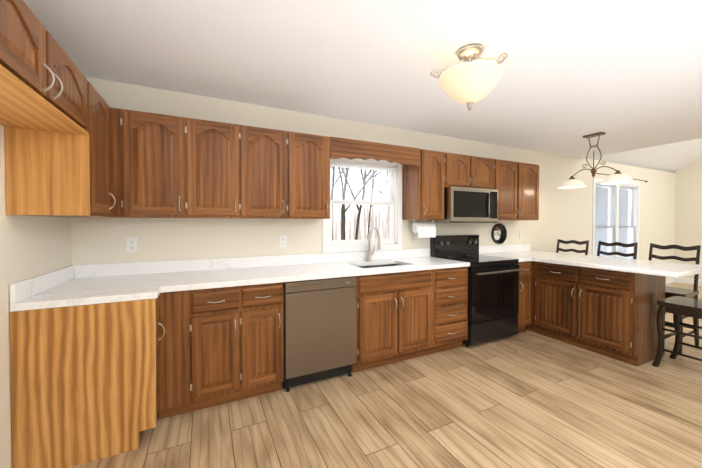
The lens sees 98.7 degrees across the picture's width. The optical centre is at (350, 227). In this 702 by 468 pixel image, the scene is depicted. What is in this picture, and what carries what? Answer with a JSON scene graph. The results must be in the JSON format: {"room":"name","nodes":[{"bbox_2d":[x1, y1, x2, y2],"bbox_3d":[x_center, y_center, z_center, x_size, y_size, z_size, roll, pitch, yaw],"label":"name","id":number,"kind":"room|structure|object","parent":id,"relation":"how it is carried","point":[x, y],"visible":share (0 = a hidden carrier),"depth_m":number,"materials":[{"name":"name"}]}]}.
{"room":"kitchen","nodes":[
{"label":"kitchen","id":0,"kind":"room"},
{"bbox_2d":[0,125,70,467],"bbox_3d":[-0.874,0.109,-0.392,0.120,2.450,5.800,0,1,-26],"label":"wall","id":1,"kind":"structure","parent":0,"point":[32,246],"depth_m":1.57,"materials":[{"name":"beige paint"}]},
{"bbox_2d":[0,0,59,111],"bbox_3d":[-1.285,-0.662,0.965,0.326,0.308,0.541,0,1,-26],"label":"upper cabinet","id":2,"kind":"object","parent":1,"relation":"attached to","point":[29,54],"depth_m":1.11,"materials":[{"name":"brown wood"}]},
{"bbox_2d":[0,46,91,135],"bbox_3d":[-1.466,-0.668,1.337,0.326,0.308,0.551,0,1,-26],"label":"upper cabinet","id":3,"kind":"object","parent":1,"relation":"attached to","point":[75,114],"depth_m":1.45,"materials":[{"name":"brown wood"}]},
{"bbox_2d":[5,86,115,217],"bbox_3d":[-1.690,-0.448,1.804,0.326,0.760,0.502,0,1,-26],"label":"upper cabinet","id":4,"kind":"object","parent":1,"relation":"attached to","point":[76,146],"depth_m":1.61,"materials":[{"name":"brown wood"}]},
{"bbox_2d":[23,0,701,172],"bbox_3d":[3.855,-1.977,1.881,10.640,1.695,6.060,0,1,-26],"label":"ceiling","id":5,"kind":"structure","parent":0,"point":[624,75],"depth_m":2.04,"materials":[{"name":"white paint"}]},
{"bbox_2d":[430,44,507,110],"bbox_3d":[0.763,-0.937,1.899,0.441,0.384,0.450,0,1,-26],"label":"flush-mount light","id":6,"kind":"object","parent":5,"relation":"attached to","point":[470,83],"visible":1,"depth_m":1.84,"materials":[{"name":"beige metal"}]},
{"bbox_2d":[558,132,647,188],"bbox_3d":[3.039,-0.827,3.696,0.308,0.656,0.910,0,1,-26],"label":"pendant chandelier","id":7,"kind":"object","parent":5,"relation":"hanging from","point":[617,177],"visible":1,"depth_m":3.70,"materials":[{"name":"white glass"}]},
{"bbox_2d":[70,77,675,277],"bbox_3d":[2.564,0.036,4.574,10.640,2.450,0.140,0,1,-26],"label":"wall","id":8,"kind":"structure","parent":0,"point":[565,214],"depth_m":3.05,"materials":[{"name":"beige paint"}]},
{"bbox_2d":[127,238,136,251],"bbox_3d":[-1.746,0.138,2.404,0.070,0.115,0.009,0,1,-26],"label":"electrical outlet","id":9,"kind":"object","parent":8,"relation":"attached to","point":[131,244],"visible":1,"depth_m":2.40,"materials":[{"name":"white plastic"}]},
{"bbox_2d":[132,110,195,217],"bbox_3d":[-1.463,-0.456,2.353,0.450,0.760,0.326,0,1,-26],"label":"upper cabinet","id":10,"kind":"object","parent":8,"relation":"attached to","point":[165,144],"depth_m":2.22,"materials":[{"name":"brown wood"}]},
{"bbox_2d":[196,119,251,218],"bbox_3d":[-1.147,-0.459,2.506,0.520,0.760,0.326,0,1,-26],"label":"upper cabinet","id":11,"kind":"object","parent":8,"relation":"attached to","point":[223,150],"depth_m":2.39,"materials":[{"name":"brown wood"}]},
{"bbox_2d":[252,126,295,218],"bbox_3d":[-0.796,-0.461,2.676,0.520,0.760,0.326,0,1,-26],"label":"upper cabinet","id":12,"kind":"object","parent":8,"relation":"attached to","point":[273,151],"depth_m":2.57,"materials":[{"name":"brown wood"}]},
{"bbox_2d":[279,236,286,247],"bbox_3d":[-0.661,0.135,2.929,0.070,0.115,0.009,0,1,-26],"label":"electrical outlet","id":13,"kind":"object","parent":8,"relation":"attached to","point":[282,241],"visible":1,"depth_m":2.93,"materials":[{"name":"white plastic"}]},
{"bbox_2d":[296,132,329,218],"bbox_3d":[-0.471,-0.463,2.834,0.472,0.760,0.326,0,1,-26],"label":"upper cabinet","id":14,"kind":"object","parent":8,"relation":"attached to","point":[312,151],"depth_m":2.72,"materials":[{"name":"brown wood"}]},
{"bbox_2d":[330,137,419,166],"bbox_3d":[0.273,-0.746,3.020,1.029,0.200,0.018,0,1,-26],"label":"wood valance","id":15,"kind":"object","parent":14,"relation":"attached to","point":[350,149],"visible":1,"depth_m":2.98,"materials":[{"name":"brown wood"}]},
{"bbox_2d":[322,158,401,252],"bbox_3d":[0.124,-0.264,3.367,0.990,1.045,0.136,0,1,-26],"label":"kitchen window","id":16,"kind":"structure","parent":8,"relation":"in","point":[394,195],"depth_m":3.36,"materials":[{"name":"white"}]},
{"bbox_2d":[413,233,417,242],"bbox_3d":[0.779,0.125,3.627,0.070,0.115,0.009,0,1,-26],"label":"electrical outlet","id":17,"kind":"object","parent":8,"relation":"attached to","point":[415,237],"visible":1,"depth_m":3.62,"materials":[{"name":"white plastic"}]},
{"bbox_2d":[402,149,447,219],"bbox_3d":[0.831,-0.473,3.464,0.355,0.760,0.326,0,1,-26],"label":"upper cabinet","id":18,"kind":"object","parent":8,"relation":"attached to","point":[423,186],"depth_m":3.34,"materials":[{"name":"brown wood"}]},
{"bbox_2d":[412,220,435,237],"bbox_3d":[0.840,0.011,3.488,0.316,0.203,0.125,0,1,-26],"label":"paper towel holder","id":19,"kind":"object","parent":18,"relation":"attached to","point":[425,229],"visible":1,"depth_m":3.43,"materials":[{"name":"white paper"}]},
{"bbox_2d":[448,153,475,187],"bbox_3d":[1.198,-0.661,3.639,0.460,0.388,0.326,0,1,-26],"label":"upper cabinet","id":20,"kind":"object","parent":8,"relation":"attached to","point":[461,168],"depth_m":3.50,"materials":[{"name":"brown wood"}]},
{"bbox_2d":[428,186,497,222],"bbox_3d":[1.379,-0.262,3.667,0.756,0.403,0.444,0,1,-26],"label":"microwave","id":21,"kind":"object","parent":20,"relation":"attached to","point":[469,205],"visible":0.92,"depth_m":3.48,"materials":[{"name":"silver metal"}]},
{"bbox_2d":[476,157,495,188],"bbox_3d":[1.498,-0.663,3.784,0.478,0.388,0.326,0,1,-26],"label":"upper cabinet","id":22,"kind":"object","parent":8,"relation":"attached to","point":[485,167],"depth_m":3.68,"materials":[{"name":"brown wood"}]},
{"bbox_2d":[491,223,506,243],"bbox_3d":[2.090,0.086,4.247,0.290,0.290,0.035,0,1,-26],"label":"round mirror","id":23,"kind":"object","parent":8,"relation":"attached to","point":[499,233],"visible":1,"depth_m":4.25,"materials":[{"name":"black ceramic"}]},
{"bbox_2d":[496,159,523,219],"bbox_3d":[1.943,-0.480,4.003,0.511,0.760,0.326,0,1,-26],"label":"upper cabinet","id":24,"kind":"object","parent":8,"relation":"attached to","point":[509,174],"depth_m":3.88,"materials":[{"name":"brown wood"}]},
{"bbox_2d":[524,163,538,219],"bbox_3d":[2.284,-0.483,4.168,0.530,0.760,0.326,0,1,-26],"label":"upper cabinet","id":25,"kind":"object","parent":8,"relation":"attached to","point":[531,171],"depth_m":4.06,"materials":[{"name":"brown wood"}]},
{"bbox_2d":[592,178,639,259],"bbox_3d":[4.985,0.005,5.711,1.720,1.770,0.165,0,1,-26],"label":"dining room window","id":26,"kind":"structure","parent":8,"relation":"in","point":[613,215],"depth_m":5.68,"materials":[{"name":"white"}]},
{"bbox_2d":[666,277,674,283],"bbox_3d":[5.003,1.180,5.681,5.020,0.130,0.023,0,1,-26],"label":"baseboard","id":27,"kind":"structure","parent":8,"relation":"attached to","point":[670,279],"depth_m":6.68,"materials":[{"name":"white"}]},
{"bbox_2d":[69,282,701,467],"bbox_3d":[3.855,1.350,1.929,10.640,0.100,6.060,0,1,-26],"label":"floor","id":28,"kind":"structure","parent":0,"point":[527,399],"depth_m":2.05,"materials":[{"name":"brown wood"}]},
{"bbox_2d":[10,293,161,467],"bbox_3d":[-1.490,0.864,1.753,0.625,0.876,0.178,0,1,-26],"label":"base cabinet","id":29,"kind":"object","parent":28,"relation":"on","point":[91,382],"depth_m":1.66,"materials":[{"name":"brown wood"}]},
{"bbox_2d":[9,267,164,311],"bbox_3d":[-1.481,0.356,1.739,0.633,0.137,0.159,0,1,-26],"label":"countertop","id":30,"kind":"structure","parent":29,"relation":"on","point":[79,285],"depth_m":1.82,"materials":[{"name":"white stone"}]},
{"bbox_2d":[162,289,205,418],"bbox_3d":[-1.280,0.857,2.293,0.261,0.876,0.625,0,1,-26],"label":"base cabinet","id":31,"kind":"object","parent":28,"relation":"on","point":[182,393],"depth_m":2.04,"materials":[{"name":"brown wood"}]},
{"bbox_2d":[202,285,253,407],"bbox_3d":[-1.044,0.855,2.408,0.377,0.876,0.625,0,1,-26],"label":"base cabinet","id":32,"kind":"object","parent":28,"relation":"on","point":[227,312],"depth_m":2.15,"materials":[{"name":"brown wood"}]},
{"bbox_2d":[254,282,283,395],"bbox_3d":[-0.820,0.853,2.516,0.380,0.876,0.625,0,1,-26],"label":"base cabinet","id":33,"kind":"object","parent":28,"relation":"on","point":[268,298],"depth_m":2.27,"materials":[{"name":"brown wood"}]},
{"bbox_2d":[283,276,355,391],"bbox_3d":[-0.361,0.852,2.722,0.616,0.872,0.603,0,1,-26],"label":"dishwasher","id":34,"kind":"object","parent":28,"relation":"on","point":[319,329],"visible":0.75,"depth_m":2.44,"materials":[{"name":"grey metal"}]},
{"bbox_2d":[394,267,467,355],"bbox_3d":[0.885,0.841,3.342,0.490,0.876,0.625,0,1,-26],"label":"base cabinet","id":35,"kind":"object","parent":28,"relation":"on","point":[431,306],"depth_m":2.98,"materials":[{"name":"brown wood"}]},
{"bbox_2d":[42,227,469,291],"bbox_3d":[-0.417,0.310,2.698,3.385,0.611,0.633,0,1,-26],"label":"countertop","id":36,"kind":"structure","parent":35,"relation":"on","point":[194,274],"depth_m":2.63,"materials":[{"name":"white stone"}]},
{"bbox_2d":[357,264,400,267],"bbox_3d":[0.302,0.509,3.057,0.640,0.204,0.410,0,1,-26],"label":"sink basin","id":37,"kind":"object","parent":36,"relation":"in","point":[358,265],"depth_m":3.24,"materials":[{"name":"silver metal"}]},
{"bbox_2d":[430,235,522,346],"bbox_3d":[1.471,0.689,3.571,0.760,1.175,0.706,0,1,-26],"label":"electric range","id":38,"kind":"object","parent":28,"relation":"on","point":[493,297],"visible":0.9,"depth_m":3.34,"materials":[{"name":"black metal"}]},
{"bbox_2d":[518,261,529,332],"bbox_3d":[1.926,0.834,3.847,0.292,0.876,0.625,0,1,-26],"label":"base cabinet","id":39,"kind":"object","parent":28,"relation":"on","point":[524,276],"depth_m":3.56,"materials":[{"name":"brown wood"}]},
{"bbox_2d":[530,261,585,348],"bbox_3d":[2.538,0.839,3.490,0.683,0.876,0.569,0,1,-26],"label":"base cabinet","id":40,"kind":"object","parent":28,"relation":"on","point":[557,291],"depth_m":3.34,"materials":[{"name":"brown wood"}]},
{"bbox_2d":[479,246,532,261],"bbox_3d":[1.901,0.325,3.821,0.226,0.137,0.633,0,1,-26],"label":"countertop","id":41,"kind":"structure","parent":40,"relation":"on","point":[524,254],"depth_m":4.10,"materials":[{"name":"white stone"}]},
{"bbox_2d":[556,239,588,254],"bbox_3d":[2.976,0.723,4.240,0.507,1.101,0.440,0,1,-26],"label":"chair","id":42,"kind":"object","parent":28,"relation":"on","point":[559,241],"visible":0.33,"depth_m":4.32,"materials":[{"name":"brown wood"}]},
{"bbox_2d":[597,241,637,258],"bbox_3d":[3.203,0.730,3.772,0.507,1.101,0.440,0,1,-26],"label":"chair","id":43,"kind":"object","parent":28,"relation":"on","point":[634,245],"visible":0.25,"depth_m":3.85,"materials":[{"name":"brown wood"}]},
{"bbox_2d":[586,267,665,365],"bbox_3d":[2.751,0.844,3.126,0.641,0.876,0.526,0,1,-26],"label":"base cabinet","id":44,"kind":"object","parent":28,"relation":"on","point":[622,307],"depth_m":2.89,"materials":[{"name":"brown wood"}]},
{"bbox_2d":[493,244,701,277],"bbox_3d":[2.690,0.330,3.520,0.933,0.137,1.863,0,1,-26],"label":"countertop","id":45,"kind":"structure","parent":44,"relation":"on","point":[659,268],"depth_m":3.08,"materials":[{"name":"white stone"}]},
{"bbox_2d":[648,243,700,352],"bbox_3d":[3.430,0.737,3.304,0.507,1.101,0.440,0,1,-26],"label":"chair","id":46,"kind":"object","parent":28,"relation":"on","point":[682,292],"visible":0.38,"depth_m":3.21,"materials":[{"name":"brown wood"}]},
{"bbox_2d":[652,296,701,366],"bbox_3d":[3.100,0.747,2.676,0.442,1.100,0.507,0,1,-26],"label":"chair","id":47,"kind":"object","parent":28,"relation":"on","point":[676,306],"visible":1,"depth_m":2.76,"materials":[{"name":"brown wood"}]},
{"bbox_2d":[674,158,701,279],"bbox_3d":[8.592,-0.833,4.183,0.120,4.200,5.800,0,1,-26],"label":"wall","id":48,"kind":"structure","parent":0,"point":[688,205],"depth_m":6.58,"materials":[{"name":"beige paint"}]},
{"bbox_2d":[675,277,701,285],"bbox_3d":[8.523,1.202,4.195,0.020,0.130,5.769,0,1,-26],"label":"baseboard","id":49,"kind":"structure","parent":48,"relation":"attached to","point":[680,280],"depth_m":6.59,"materials":[{"name":"white"}]},
{"label":"outside","id":50,"kind":"structure","parent":0,"visible":0},
{"bbox_2d":[331,166,389,239],"bbox_3d":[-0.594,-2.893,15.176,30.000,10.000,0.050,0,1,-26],"label":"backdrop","id":51,"kind":"structure","parent":50,"point":[385,234],"depth_m":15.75,"materials":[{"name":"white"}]},
{"bbox_2d":[595,246,627,258],"bbox_3d":[1.772,1.217,10.354,30.000,0.040,10.800,0,1,-26],"label":"ground","id":52,"kind":"structure","parent":50,"point":[625,251],"depth_m":14.91,"materials":[{"name":"white snow"}]},
{"bbox_2d":[331,167,389,239],"bbox_3d":[-0.027,-2.545,9.079,16.991,7.557,8.621,0,1,-26],"label":"trees","id":53,"kind":"object","parent":52,"relation":"on","point":[343,233],"depth_m":8.66,"materials":[{"name":"brown plant"}]}
]}

